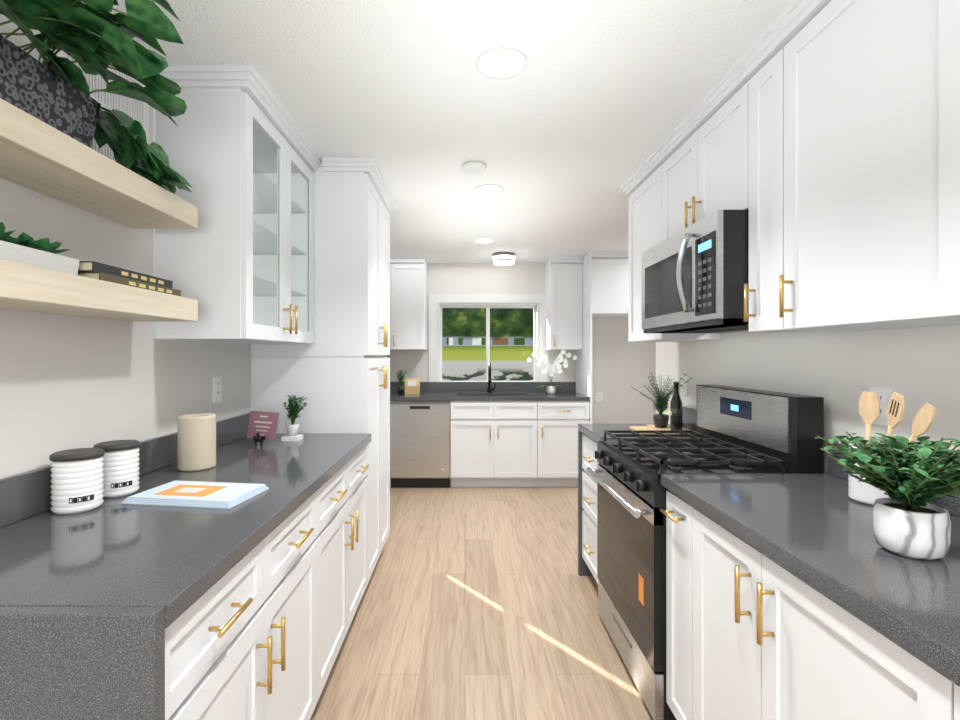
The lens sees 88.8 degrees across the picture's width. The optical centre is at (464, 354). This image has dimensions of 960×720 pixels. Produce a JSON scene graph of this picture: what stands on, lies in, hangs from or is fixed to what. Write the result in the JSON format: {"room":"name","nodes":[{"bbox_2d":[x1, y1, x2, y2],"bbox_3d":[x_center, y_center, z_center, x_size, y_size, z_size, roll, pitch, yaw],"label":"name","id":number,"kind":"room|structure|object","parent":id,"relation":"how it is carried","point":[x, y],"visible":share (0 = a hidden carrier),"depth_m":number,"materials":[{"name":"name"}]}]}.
{"room":"kitchen","nodes":[
{"label":"kitchen","id":0,"kind":"room"},
{"bbox_2d":[0,14,253,478],"bbox_3d":[-1.220,0.150,1.925,0.150,2.380,7.550,0,0,0],"label":"wall","id":1,"kind":"structure","parent":0,"point":[67,382],"depth_m":1.49,"materials":[{"name":"white paint"}]},
{"bbox_2d":[0,259,197,321],"bbox_3d":[-1.032,-0.152,0.970,0.225,0.075,1.440,0,0,0],"label":"shelf","id":2,"kind":"object","parent":1,"relation":"attached to","point":[23,287],"visible":1,"depth_m":1.21,"materials":[{"name":"brown wood"}]},
{"bbox_2d":[0,222,79,274],"bbox_3d":[-1.047,-0.241,1.018,0.173,0.100,0.464,0,0,0],"label":"potted plant","id":3,"kind":"object","parent":2,"relation":"on","point":[24,248],"visible":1,"depth_m":1.13,"materials":[{"name":"white ceramic"}]},
{"bbox_2d":[78,261,180,295],"bbox_3d":[-1.020,-0.216,1.445,0.151,0.050,0.370,0,0,0],"label":"books","id":4,"kind":"object","parent":2,"relation":"on","point":[100,271],"visible":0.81,"depth_m":1.37,"materials":[{"name":"brown paper"}]},
{"bbox_2d":[0,98,197,228],"bbox_3d":[-1.032,-0.472,0.970,0.225,0.075,1.440,0,0,0],"label":"shelf","id":5,"kind":"object","parent":1,"relation":"attached to","point":[39,156],"visible":1,"depth_m":1.24,"materials":[{"name":"brown wood"}]},
{"bbox_2d":[0,0,192,193],"bbox_3d":[-0.873,-0.698,1.188,0.485,0.374,0.815,0,0,0],"label":"potted plant","id":6,"kind":"object","parent":5,"relation":"on","point":[93,37],"visible":0.92,"depth_m":1.17,"materials":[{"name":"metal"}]},
{"bbox_2d":[54,50,148,161],"bbox_3d":[-1.139,-0.780,1.558,0.012,0.380,0.395,0,0,0],"label":"air vent","id":7,"kind":"object","parent":1,"relation":"in","point":[136,110],"visible":0.06,"depth_m":1.58,"materials":[{"name":"white metal"}]},
{"bbox_2d":[213,377,221,402],"bbox_3d":[-1.141,0.160,2.260,0.007,0.116,0.074,0,0,0],"label":"electrical outlet","id":8,"kind":"object","parent":1,"relation":"attached to","point":[217,389],"visible":1,"depth_m":2.25,"materials":[{"name":"white plastic"}]},
{"bbox_2d":[153,65,321,343],"bbox_3d":[-0.955,-0.550,2.189,0.380,0.980,0.858,0,0,0],"label":"upper cabinet","id":9,"kind":"object","parent":1,"relation":"attached to","point":[245,160],"visible":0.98,"depth_m":1.80,"materials":[{"name":"white wood"}]},
{"bbox_2d":[81,0,791,262],"bbox_3d":[1.528,-1.080,1.925,5.745,0.080,7.650,0,0,0],"label":"ceiling","id":10,"kind":"structure","parent":0,"point":[563,135],"depth_m":1.93,"materials":[{"name":"white paint"}]},
{"bbox_2d":[462,161,485,175],"bbox_3d":[0.050,-1.022,2.690,0.132,0.034,0.132,0,0,0],"label":"smoke detector","id":11,"kind":"object","parent":10,"relation":"attached to","point":[473,168],"visible":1,"depth_m":2.65,"materials":[{"name":"white plastic"}]},
{"bbox_2d":[473,238,493,242],"bbox_3d":[0.170,-1.037,4.440,0.186,0.006,0.186,0,0,0],"label":"recessed light","id":12,"kind":"object","parent":10,"relation":"in","point":[483,240],"visible":1,"depth_m":4.42,"materials":[{"name":"white plastic"}]},
{"bbox_2d":[474,184,503,194],"bbox_3d":[0.150,-1.037,3.080,0.186,0.006,0.186,0,0,0],"label":"recessed light","id":13,"kind":"object","parent":10,"relation":"in","point":[489,189],"visible":1,"depth_m":3.06,"materials":[{"name":"white"}]},
{"bbox_2d":[475,48,527,79],"bbox_3d":[0.130,-1.037,1.750,0.186,0.006,0.186,0,0,0],"label":"recessed light","id":14,"kind":"object","parent":10,"relation":"in","point":[501,63],"visible":1,"depth_m":1.74,"materials":[{"name":"white plastic"}]},
{"bbox_2d":[492,252,514,265],"bbox_3d":[0.400,-0.990,5.050,0.236,0.100,0.236,0,0,0],"label":"flush-mount ceiling light","id":15,"kind":"object","parent":10,"relation":"attached to","point":[503,258],"visible":1,"depth_m":4.96,"materials":[{"name":"white glass"}]},
{"bbox_2d":[310,478,653,719],"bbox_3d":[1.528,1.365,1.925,5.745,0.050,7.650,0,0,0],"label":"floor","id":16,"kind":"structure","parent":0,"point":[478,603],"depth_m":2.44,"materials":[{"name":"brown wood"}]},
{"bbox_2d":[165,484,324,719],"bbox_3d":[-0.831,0.900,1.297,0.623,0.880,0.955,0,0,0],"label":"base cabinet","id":17,"kind":"object","parent":16,"relation":"on","point":[259,631],"depth_m":1.24,"materials":[{"name":"white wood"}]},
{"bbox_2d":[0,412,370,719],"bbox_3d":[-0.822,0.822,1.704,0.643,1.036,1.828,0,0,0],"label":"countertop","id":18,"kind":"structure","parent":17,"relation":"on","point":[95,603],"depth_m":0.98,"materials":[{"name":"grey stone"}]},
{"bbox_2d":[49,448,104,514],"bbox_3d":[-1.055,0.340,1.335,0.118,0.156,0.118,0,0,0],"label":"coffee canister","id":19,"kind":"object","parent":18,"relation":"on","point":[77,480],"visible":1,"depth_m":1.29,"materials":[{"name":"white ceramic"}]},
{"bbox_2d":[93,440,139,497],"bbox_3d":[-1.050,0.341,1.480,0.116,0.154,0.116,0,0,0],"label":"sugar canister","id":20,"kind":"object","parent":18,"relation":"on","point":[121,473],"visible":0.77,"depth_m":1.44,"materials":[{"name":"white ceramic"}]},
{"bbox_2d":[121,480,268,508],"bbox_3d":[-0.790,0.409,1.455,0.330,0.018,0.200,0,0,8],"label":"book","id":21,"kind":"object","parent":18,"relation":"on","point":[224,495],"visible":1,"depth_m":1.41,"materials":[{"name":"paper"},{"name":"ink"}]},
{"bbox_2d":[177,413,215,470],"bbox_3d":[-0.995,0.321,1.820,0.128,0.195,0.128,0,0,0],"label":"canister","id":22,"kind":"object","parent":18,"relation":"on","point":[196,441],"visible":1,"depth_m":1.77,"materials":[{"name":"beige ceramic"}]},
{"bbox_2d":[247,411,280,445],"bbox_3d":[-0.951,0.342,2.300,0.185,0.154,0.120,0,0,0],"label":"card sign","id":23,"kind":"object","parent":18,"relation":"on","point":[262,426],"visible":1,"depth_m":2.30,"materials":[{"name":"pink paper"}]},
{"bbox_2d":[281,395,306,440],"bbox_3d":[-0.835,0.308,2.412,0.126,0.221,0.146,0,0,0],"label":"potted plant","id":24,"kind":"object","parent":18,"relation":"on","point":[292,427],"visible":1,"depth_m":2.40,"materials":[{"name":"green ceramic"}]},
{"bbox_2d":[251,157,396,581],"bbox_3d":[-0.812,0.150,3.010,0.665,2.380,0.860,0,0,0],"label":"pantry","id":25,"kind":"object","parent":16,"relation":"on","point":[336,374],"visible":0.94,"depth_m":2.62,"materials":[{"name":"white wood"}]},
{"bbox_2d":[325,444,368,682],"bbox_3d":[-0.831,0.900,2.143,0.623,0.880,0.955,0,0,0],"label":"base cabinet","id":26,"kind":"object","parent":16,"relation":"on","point":[346,492],"depth_m":2.11,"materials":[{"name":"white wood"}]},
{"bbox_2d":[390,401,449,487],"bbox_3d":[-0.451,0.902,5.197,0.602,0.875,0.607,0,0,0],"label":"dishwasher","id":27,"kind":"object","parent":16,"relation":"on","point":[419,444],"visible":0.92,"depth_m":4.89,"materials":[{"name":"silver metal"}]},
{"bbox_2d":[450,413,545,486],"bbox_3d":[0.317,1.010,5.224,0.924,0.660,0.648,0,0,0],"label":"base cabinet","id":28,"kind":"object","parent":16,"relation":"on","point":[513,443],"depth_m":4.91,"materials":[{"name":"white wood"}]},
{"bbox_2d":[522,401,589,486],"bbox_3d":[0.962,0.900,5.224,0.574,0.880,0.648,0,0,0],"label":"base cabinet","id":29,"kind":"object","parent":16,"relation":"on","point":[562,418],"depth_m":4.91,"materials":[{"name":"white wood"}]},
{"bbox_2d":[390,382,589,400],"bbox_3d":[0.052,0.473,5.221,2.391,0.339,0.653,0,0,0],"label":"countertop","id":30,"kind":"structure","parent":29,"relation":"on","point":[477,391],"depth_m":5.47,"materials":[{"name":"grey stone"}]},
{"bbox_2d":[396,369,407,393],"bbox_3d":[-0.677,0.286,5.328,0.160,0.265,0.135,0,0,0],"label":"plant","id":31,"kind":"object","parent":30,"relation":"on","point":[400,389],"visible":1,"depth_m":5.32,"materials":[{"name":"green plant"}]},
{"bbox_2d":[405,378,419,394],"bbox_3d":[-0.560,0.333,5.219,0.158,0.170,0.068,0,0,0],"label":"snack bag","id":32,"kind":"object","parent":30,"relation":"on","point":[412,386],"visible":1,"depth_m":5.19,"materials":[{"name":"brown paper"}]},
{"bbox_2d":[487,362,496,392],"bbox_3d":[0.299,0.250,5.374,0.106,0.337,0.210,0,0,0],"label":"faucet","id":33,"kind":"object","parent":30,"relation":"on","point":[489,389],"visible":1,"depth_m":5.43,"materials":[{"name":"black metal"}]},
{"bbox_2d":[527,349,576,393],"bbox_3d":[0.922,0.178,5.222,0.538,0.482,0.160,0,0,0],"label":"orchid pot","id":34,"kind":"object","parent":30,"relation":"on","point":[552,369],"visible":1,"depth_m":5.19,"materials":[{"name":"white ceramic"}]},
{"bbox_2d":[582,434,599,582],"bbox_3d":[0.985,0.900,2.730,0.626,0.880,0.480,0,0,0],"label":"base cabinet","id":35,"kind":"object","parent":16,"relation":"on","point":[589,514],"visible":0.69,"depth_m":2.80,"materials":[{"name":"white wood"}]},
{"bbox_2d":[578,406,696,575],"bbox_3d":[0.994,0.822,2.745,0.608,1.036,0.509,0,0,0],"label":"countertop","id":36,"kind":"structure","parent":35,"relation":"on","point":[595,432],"depth_m":2.91,"materials":[{"name":"grey stone"}]},
{"bbox_2d":[629,424,696,433],"bbox_3d":[1.080,0.412,2.722,0.300,0.012,0.324,0,0,0],"label":"wood board","id":37,"kind":"object","parent":36,"relation":"on","point":[649,427],"visible":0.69,"depth_m":2.71,"materials":[{"name":"brown wood"}]},
{"bbox_2d":[630,372,691,427],"bbox_3d":[1.110,0.251,2.769,0.306,0.309,0.287,0,0,0],"label":"potted plant","id":38,"kind":"object","parent":37,"relation":"on","point":[661,419],"visible":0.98,"depth_m":2.73,"materials":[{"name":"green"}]},
{"bbox_2d":[670,382,682,429],"bbox_3d":[1.129,0.275,2.620,0.062,0.262,0.061,0,0,0],"label":"olive oil bottle","id":39,"kind":"object","parent":37,"relation":"on","point":[676,415],"visible":0.92,"depth_m":2.60,"materials":[{"name":"black glass"}]},
{"bbox_2d":[575,251,627,423],"bbox_3d":[1.731,0.150,5.219,0.962,2.380,0.658,0,0,0],"label":"upper cabinet","id":40,"kind":"object","parent":16,"relation":"on","point":[604,284],"visible":0.21,"depth_m":4.94,"materials":[{"name":"white wood"}]},
{"bbox_2d":[660,490,679,719],"bbox_3d":[1.004,0.900,1.601,0.588,0.880,0.257,0,0,0],"label":"base cabinet","id":41,"kind":"object","parent":16,"relation":"on","point":[672,512],"depth_m":1.69,"materials":[{"name":"white wood"}]},
{"bbox_2d":[586,385,823,719],"bbox_3d":[0.939,0.745,2.110,0.663,1.190,0.750,0,0,0],"label":"gas range","id":42,"kind":"object","parent":16,"relation":"on","point":[746,431],"visible":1,"depth_m":1.92,"materials":[{"name":"black metal"}]},
{"bbox_2d":[680,498,739,719],"bbox_3d":[1.004,0.900,1.346,0.588,0.880,0.457,0,0,0],"label":"base cabinet","id":43,"kind":"object","parent":16,"relation":"on","point":[709,551],"depth_m":1.45,"materials":[{"name":"white wood"}]},
{"bbox_2d":[740,538,899,719],"bbox_3d":[1.004,0.900,0.944,0.588,0.880,0.572,0,0,0],"label":"base cabinet","id":44,"kind":"object","parent":16,"relation":"on","point":[753,633],"depth_m":1.03,"materials":[{"name":"white wood"}]},
{"bbox_2d":[661,442,959,682],"bbox_3d":[0.994,0.382,0.590,0.608,0.155,2.279,0,0,0],"label":"countertop","id":45,"kind":"structure","parent":44,"relation":"on","point":[816,531],"depth_m":1.07,"materials":[{"name":"grey stone"}]},
{"bbox_2d":[814,431,959,559],"bbox_3d":[0.946,0.294,1.046,0.322,0.248,0.305,0,0,0],"label":"potted plant","id":46,"kind":"object","parent":45,"relation":"on","point":[912,479],"visible":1,"depth_m":1.01,"materials":[{"name":"green plant"}]},
{"bbox_2d":[848,391,935,504],"bbox_3d":[1.170,0.260,1.345,0.120,0.318,0.230,0,0,0],"label":"utensil crock","id":47,"kind":"object","parent":45,"relation":"on","point":[869,413],"visible":0.33,"depth_m":1.36,"materials":[{"name":"beige wood"}]},
{"bbox_2d":[900,644,959,719],"bbox_3d":[1.004,0.900,0.254,0.588,0.880,1.032,0,0,0],"label":"base cabinet","id":48,"kind":"object","parent":16,"relation":"on","point":[926,692],"depth_m":0.76,"materials":[{"name":"white wood"}]},
{"bbox_2d":[386,263,655,423],"bbox_3d":[1.528,0.150,5.625,5.345,2.380,0.150,0,0,0],"label":"wall","id":49,"kind":"structure","parent":0,"point":[621,364],"depth_m":5.55,"materials":[{"name":"white paint"}]},
{"bbox_2d":[390,260,426,349],"bbox_3d":[-0.786,-0.530,5.375,0.714,0.940,0.350,0,0,0],"label":"upper cabinet","id":50,"kind":"object","parent":49,"relation":"attached to","point":[408,302],"depth_m":5.21,"materials":[{"name":"white wood"}]},
{"bbox_2d":[429,294,547,381],"bbox_3d":[0.265,-0.145,5.615,1.350,1.090,0.167,0,0,0],"label":"window","id":51,"kind":"structure","parent":49,"relation":"in","point":[439,302],"depth_m":5.53,"materials":[{"name":"white"}]},
{"bbox_2d":[545,260,582,349],"bbox_3d":[1.077,-0.530,5.375,0.344,0.940,0.350,0,0,0],"label":"upper cabinet","id":52,"kind":"object","parent":49,"relation":"attached to","point":[563,278],"depth_m":5.21,"materials":[{"name":"white wood"}]},
{"bbox_2d":[596,392,602,402],"bbox_3d":[1.520,0.480,5.546,0.074,0.116,0.007,0,0,0],"label":"electrical outlet","id":53,"kind":"object","parent":49,"relation":"attached to","point":[599,397],"visible":1,"depth_m":5.54,"materials":[{"name":"white plastic"}]},
{"bbox_2d":[656,325,959,473],"bbox_3d":[1.360,0.150,0.820,0.120,2.380,5.040,0,0,0],"label":"wall","id":54,"kind":"structure","parent":0,"point":[918,368],"depth_m":1.70,"materials":[{"name":"white paint"}]},
{"bbox_2d":[624,156,720,341],"bbox_3d":[1.150,-0.540,2.745,0.300,0.920,0.510,0,0,0],"label":"upper cabinet","id":55,"kind":"object","parent":54,"relation":"attached to","point":[643,193],"depth_m":2.80,"materials":[{"name":"white wood"}]},
{"bbox_2d":[681,375,686,395],"bbox_3d":[1.296,0.180,2.900,0.007,0.116,0.074,0,0,0],"label":"electrical outlet","id":56,"kind":"object","parent":54,"relation":"attached to","point":[684,390],"visible":0.96,"depth_m":2.89,"materials":[{"name":"white plastic"}]},
{"bbox_2d":[660,64,747,242],"bbox_3d":[1.150,-0.760,2.110,0.300,0.480,0.756,0,0,0],"label":"upper cabinet","id":57,"kind":"object","parent":54,"relation":"attached to","point":[704,171],"depth_m":2.01,"materials":[{"name":"white wood"}]},
{"bbox_2d":[642,210,747,332],"bbox_3d":[1.064,-0.312,2.110,0.471,0.406,0.748,0,0,0],"label":"microwave","id":58,"kind":"object","parent":57,"relation":"attached to","point":[695,277],"visible":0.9,"depth_m":1.88,"materials":[{"name":"silver metal"}]},
{"bbox_2d":[744,48,763,331],"bbox_3d":[1.150,-0.540,1.607,0.300,0.920,0.247,0,0,0],"label":"upper cabinet","id":59,"kind":"object","parent":54,"relation":"attached to","point":[754,290],"depth_m":1.68,"materials":[{"name":"white wood"}]},
{"bbox_2d":[764,0,959,331],"bbox_3d":[1.150,-0.540,1.259,0.300,0.920,0.672,0,0,0],"label":"upper cabinet","id":60,"kind":"object","parent":54,"relation":"attached to","point":[819,140],"depth_m":1.30,"materials":[{"name":"white wood"}]},
{"bbox_2d":[870,387,890,425],"bbox_3d":[1.296,0.160,1.530,0.007,0.116,0.074,0,0,0],"label":"electrical outlet","id":61,"kind":"object","parent":54,"relation":"attached to","point":[884,395],"visible":0.52,"depth_m":1.52,"materials":[{"name":"white plastic"}]},
{"bbox_2d":[924,0,959,323],"bbox_3d":[1.150,-0.540,0.699,0.300,0.920,0.672,0,0,0],"label":"upper cabinet","id":62,"kind":"object","parent":54,"relation":"attached to","point":[941,17],"depth_m":1.03,"materials":[{"name":"white wood"}]},
{"label":"outside","id":63,"kind":"structure","parent":0,"visible":0},
{"bbox_2d":[442,308,532,380],"bbox_3d":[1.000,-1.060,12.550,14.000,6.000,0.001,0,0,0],"label":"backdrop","id":64,"kind":"structure","parent":63,"point":[461,344],"depth_m":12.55,"materials":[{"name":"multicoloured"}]}
]}

